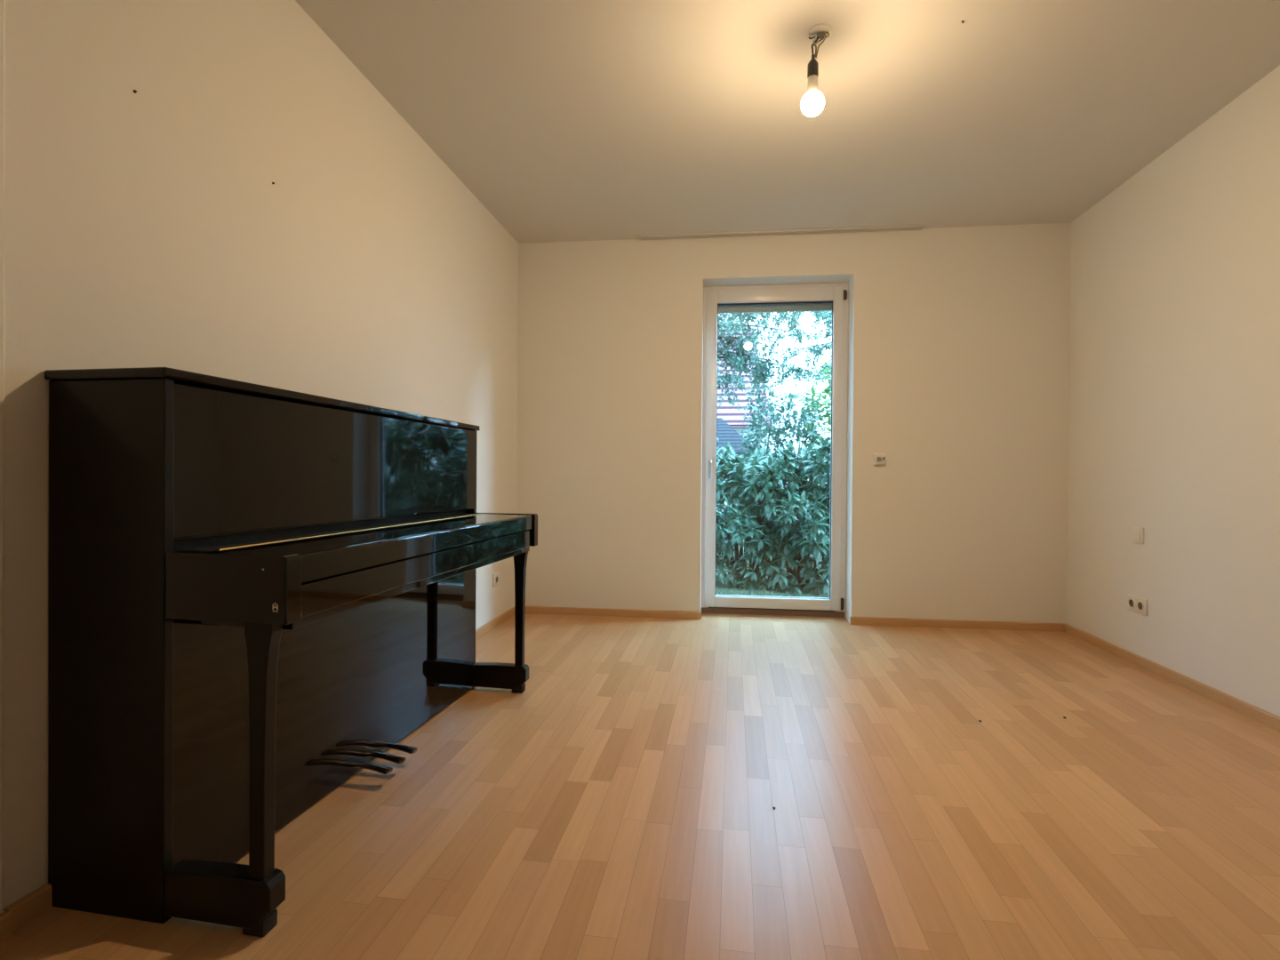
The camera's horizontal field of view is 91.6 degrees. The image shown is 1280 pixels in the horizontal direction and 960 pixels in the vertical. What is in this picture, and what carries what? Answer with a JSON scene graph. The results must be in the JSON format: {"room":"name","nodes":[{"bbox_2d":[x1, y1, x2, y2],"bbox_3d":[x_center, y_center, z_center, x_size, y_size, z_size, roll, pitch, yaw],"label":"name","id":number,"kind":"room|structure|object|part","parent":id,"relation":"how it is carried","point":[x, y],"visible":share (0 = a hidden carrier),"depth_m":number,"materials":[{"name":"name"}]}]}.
{"room":"music room","nodes":[
{"label":"music room","id":0,"kind":"room"},
{"bbox_2d":[0,0,518,913],"bbox_3d":[-1.352,-0.337,1.140,0.130,2.507,6.256,0,0,9],"label":"wall","id":1,"kind":"structure","parent":0,"point":[150,227],"depth_m":1.71,"materials":[{"name":"white paint"}]},
{"bbox_2d":[0,607,514,943],"bbox_3d":[-1.295,0.893,1.129,0.026,0.049,6.240,0,0,9],"label":"baseboard","id":2,"kind":"structure","parent":1,"relation":"attached to","point":[36,902],"depth_m":1.30,"materials":[{"name":"brown wood"}]},
{"bbox_2d":[492,572,498,586],"bbox_3d":[-0.891,0.617,3.853,0.013,0.081,0.081,0,0,9],"label":"wall socket","id":3,"kind":"object","parent":1,"relation":"attached to","point":[495,575],"visible":1,"depth_m":3.84,"materials":[{"name":"white plastic"}]},
{"bbox_2d":[0,613,1279,959],"bbox_3d":[0.426,0.971,0.941,3.726,0.080,6.619,0,0,9],"label":"floor","id":4,"kind":"structure","parent":0,"point":[619,805],"depth_m":1.72,"materials":[{"name":"brown wood"}]},
{"bbox_2d":[44,367,537,937],"bbox_3d":[-0.856,0.340,2.011,0.579,1.150,1.498,0,0,10],"label":"upright piano","id":5,"kind":"object","parent":4,"relation":"on","point":[257,593],"visible":1,"depth_m":1.35,"materials":[{"name":"black paint"}]},
{"bbox_3d":[-1.123,0.353,1.319,0.293,1.129,0.022,0,0,10],"label":"panel","id":6,"kind":"part","parent":5,"relation":"part of","materials":[{"name":"black paint"}]},
{"bbox_3d":[-0.836,0.219,1.278,0.283,0.138,0.045,0,0,10],"label":"arm","id":7,"kind":"part","parent":5,"relation":"part of","materials":[{"name":"black paint"}]},
{"bbox_3d":[-0.987,-0.225,2.032,0.304,0.022,1.498,0,0,10],"label":"lid","id":8,"kind":"part","parent":5,"relation":"part of","materials":[{"name":"black paint"}]},
{"bbox_3d":[-0.768,0.553,1.267,0.064,0.534,0.031,0,0,10],"label":"leg","id":9,"kind":"part","parent":5,"relation":"part of","materials":[{"name":"black paint"}]},
{"bbox_3d":[-0.965,0.220,2.030,0.165,0.190,1.436,0,0,10],"label":"action rail","id":10,"kind":"part","parent":5,"relation":"part of","materials":[{"name":"black wood"}]},
{"bbox_3d":[-0.868,0.589,2.015,0.026,0.628,1.432,0,0,11],"label":"panel","id":11,"kind":"part","parent":5,"relation":"part of","materials":[{"name":"black paint"}]},
{"bbox_3d":[-0.862,-0.041,2.011,0.026,0.336,1.432,0,0,11],"label":"panel","id":12,"kind":"part","parent":5,"relation":"part of","materials":[{"name":"black paint"}]},
{"bbox_2d":[188,513,476,551],"bbox_3d":[-0.825,0.159,2.005,0.058,0.023,1.386,0,0,10],"label":"piano keyboard lid","id":13,"kind":"object","parent":5,"relation":"attached to","point":[287,539],"depth_m":1.67,"materials":[{"name":"black wood"}]},
{"bbox_3d":[-0.867,0.347,2.754,0.293,1.129,0.022,0,0,10],"label":"panel","id":14,"kind":"part","parent":5,"relation":"part of","materials":[{"name":"black paint"}]},
{"bbox_3d":[-0.583,0.212,2.691,0.283,0.138,0.045,0,0,10],"label":"arm","id":15,"kind":"part","parent":5,"relation":"part of","materials":[{"name":"black paint"}]},
{"bbox_3d":[-0.515,0.547,2.679,0.064,0.534,0.031,0,0,10],"label":"leg","id":16,"kind":"part","parent":5,"relation":"part of","materials":[{"name":"black paint"}]},
{"bbox_2d":[295,0,1279,243],"bbox_3d":[0.441,-1.636,0.913,3.730,0.120,6.592,0,0,9],"label":"ceiling","id":17,"kind":"structure","parent":0,"point":[566,120],"depth_m":2.58,"materials":[{"name":"white paint"}]},
{"bbox_2d":[638,224,924,239],"bbox_3d":[0.877,-1.583,3.978,1.783,0.014,0.056,0,0,7],"label":"track","id":18,"kind":"object","parent":17,"relation":"attached to","point":[920,227],"visible":1,"depth_m":3.97,"materials":[{"name":"white"}]},
{"bbox_2d":[800,24,831,116],"bbox_3d":[0.622,-1.437,2.199,0.102,0.290,0.081,0,0,9],"label":"pendant lamp","id":19,"kind":"object","parent":17,"relation":"hanging from","point":[812,101],"visible":1,"depth_m":2.18,"materials":[{"name":"white glass"}]},
{"bbox_3d":[0.611,-1.397,2.200,0.038,0.056,0.038,0,0,9],"label":"bulb","id":20,"kind":"part","parent":19,"relation":"part of","materials":[{"name":"white glass"}]},
{"bbox_2d":[807,54,818,78],"bbox_3d":[0.612,-1.463,2.200,0.038,0.080,0.038,0,0,9],"label":"socket","id":21,"kind":"object","parent":19,"relation":"attached to","point":[812,67],"depth_m":2.19,"materials":[{"name":"grey plastic"}]},
{"bbox_3d":[0.611,-1.331,2.201,0.081,0.078,0.081,0,0,9],"label":"bulb","id":22,"kind":"part","parent":19,"relation":"part of","materials":[{"name":"white glass"}]},
{"bbox_2d":[516,223,1071,623],"bbox_3d":[0.913,-0.327,4.146,3.728,2.727,0.250,0,0,7],"label":"wall","id":23,"kind":"structure","parent":0,"point":[958,361],"depth_m":3.96,"materials":[{"name":"white paint"}]},
{"bbox_2d":[525,606,700,619],"bbox_3d":[-0.223,0.883,4.151,1.250,0.049,0.016,0,0,7],"label":"baseboard","id":24,"kind":"structure","parent":23,"relation":"attached to","point":[534,610],"depth_m":4.14,"materials":[{"name":"brown wood"}]},
{"bbox_2d":[700,282,847,617],"bbox_3d":[0.901,-0.200,4.202,0.959,2.231,0.147,0,0,7],"label":"door","id":25,"kind":"structure","parent":23,"relation":"in","point":[806,297],"depth_m":4.19,"materials":[{"name":"white plastic"}]},
{"bbox_3d":[0.473,-0.072,4.200,0.022,0.125,0.043,0,0,7],"label":"lever","id":26,"kind":"part","parent":25,"relation":"part of","materials":[{"name":"silver metal"}]},
{"bbox_2d":[872,452,886,464],"bbox_3d":[1.517,-0.133,3.932,0.078,0.078,0.036,0,0,7],"label":"thermostat","id":27,"kind":"object","parent":23,"relation":"attached to","point":[878,458],"visible":1,"depth_m":3.92,"materials":[{"name":"white plastic"}]},
{"bbox_2d":[849,616,1066,631],"bbox_3d":[1.981,0.901,3.892,1.288,0.049,0.016,0,0,7],"label":"baseboard","id":28,"kind":"structure","parent":23,"relation":"attached to","point":[853,620],"depth_m":3.88,"materials":[{"name":"brown wood"}]},
{"bbox_2d":[1066,65,1279,717],"bbox_3d":[2.217,-0.308,0.661,0.120,2.507,6.368,0,0,9],"label":"wall","id":29,"kind":"structure","parent":0,"point":[1174,400],"depth_m":2.83,"materials":[{"name":"white paint"}]},
{"bbox_2d":[1127,593,1147,615],"bbox_3d":[2.517,0.631,3.152,0.013,0.081,0.152,0,0,9],"label":"wall socket","id":30,"kind":"object","parent":29,"relation":"attached to","point":[1134,604],"visible":1,"depth_m":3.14,"materials":[{"name":"white plastic"}]},
{"bbox_2d":[1132,526,1143,543],"bbox_3d":[2.519,0.279,3.148,0.013,0.081,0.081,0,0,9],"label":"wall plate","id":31,"kind":"object","parent":29,"relation":"attached to","point":[1138,532],"visible":1,"depth_m":3.13,"materials":[{"name":"white plastic"}]},
{"bbox_2d":[1064,624,1279,732],"bbox_3d":[2.140,0.920,0.670,0.016,0.049,6.352,0,0,9],"label":"baseboard","id":32,"kind":"structure","parent":29,"relation":"attached to","point":[1268,719],"depth_m":2.80,"materials":[{"name":"brown wood"}]},
{"label":"outside","id":33,"kind":"structure","parent":0,"visible":0},
{"bbox_2d":[715,500,829,598],"bbox_3d":[9.730,1.136,31.207,70.000,0.300,55.400,0,0,9],"label":"ground","id":34,"kind":"structure","parent":33,"point":[719,586],"depth_m":6.05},
{"bbox_2d":[715,448,727,569],"bbox_3d":[0.253,0.205,6.635,1.435,1.885,1.184,0,0,9],"label":"bush","id":35,"kind":"object","parent":34,"relation":"on","point":[720,501],"visible":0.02,"depth_m":6.61,"materials":[{"name":"green plant"}]},
{"bbox_2d":[716,417,753,524],"bbox_3d":[-0.601,-0.229,15.358,6.850,2.560,4.400,0,0,9],"label":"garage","id":36,"kind":"structure","parent":34,"relation":"on","point":[724,432],"depth_m":13.57,"materials":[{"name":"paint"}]},
{"bbox_2d":[715,436,763,554],"bbox_3d":[0.916,0.244,8.417,1.643,1.687,1.476,0,0,9],"label":"leafy shrub","id":37,"kind":"object","parent":34,"relation":"on","point":[727,444],"visible":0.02,"depth_m":8.24,"materials":[{"name":"green plant"}]},
{"bbox_2d":[717,328,772,445],"bbox_3d":[-1.676,-2.257,23.246,12.450,6.510,9.200,0,0,9],"label":"house","id":38,"kind":"structure","parent":34,"relation":"on","point":[732,416],"depth_m":18.76,"materials":[{"name":"paint"}]},
{"bbox_2d":[734,382,783,522],"bbox_3d":[2.261,-0.488,11.681,0.936,3.116,0.937,0,0,-40],"label":"leafy shrub","id":39,"kind":"object","parent":34,"relation":"on","point":[759,391],"visible":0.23,"depth_m":11.62,"materials":[{"name":"green plant"}]},
{"bbox_2d":[715,445,813,590],"bbox_3d":[1.037,0.384,6.375,1.589,1.517,1.151,0,0,9],"label":"bush","id":40,"kind":"object","parent":34,"relation":"on","point":[739,575],"visible":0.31,"depth_m":6.08,"materials":[{"name":"green plant"}]},
{"bbox_2d":[715,587,829,598],"bbox_3d":[1.874,1.043,5.158,4.641,0.074,1.017,0,0,9],"label":"grass","id":41,"kind":"structure","parent":34,"relation":"on","point":[763,592],"depth_m":5.64,"materials":[{"name":"green plant"}]},
{"bbox_2d":[717,311,831,410],"bbox_3d":[0.662,-1.712,10.727,5.257,5.704,1.577,1,0,16],"label":"tree","id":42,"kind":"object","parent":34,"relation":"on","point":[740,361],"visible":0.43,"depth_m":10.26,"materials":[{"name":"green plant"}]},
{"bbox_2d":[737,435,830,595],"bbox_3d":[1.764,0.363,6.109,1.626,1.628,1.196,0,0,9],"label":"bush","id":43,"kind":"object","parent":34,"relation":"on","point":[817,460],"visible":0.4,"depth_m":5.88,"materials":[{"name":"green plant"}]},
{"bbox_2d":[737,391,830,542],"bbox_3d":[2.024,-0.024,8.395,1.447,2.356,1.368,0,0,-24],"label":"leafy shrub","id":44,"kind":"object","parent":34,"relation":"on","point":[799,434],"visible":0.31,"depth_m":8.25,"materials":[{"name":"green plant"}]},
{"bbox_2d":[781,311,831,386],"bbox_3d":[4.688,-1.482,10.692,4.516,5.304,1.372,0,0,7],"label":"tree","id":45,"kind":"object","parent":34,"relation":"on","point":[818,352],"visible":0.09,"depth_m":11.05,"materials":[{"name":"green plant"}]},
{"bbox_2d":[795,345,831,505],"bbox_3d":[2.859,-0.433,8.558,1.450,3.061,1.385,0,0,4],"label":"leafy shrub","id":46,"kind":"object","parent":34,"relation":"on","point":[828,390],"visible":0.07,"depth_m":8.56,"materials":[{"name":"green plant"}]}
]}

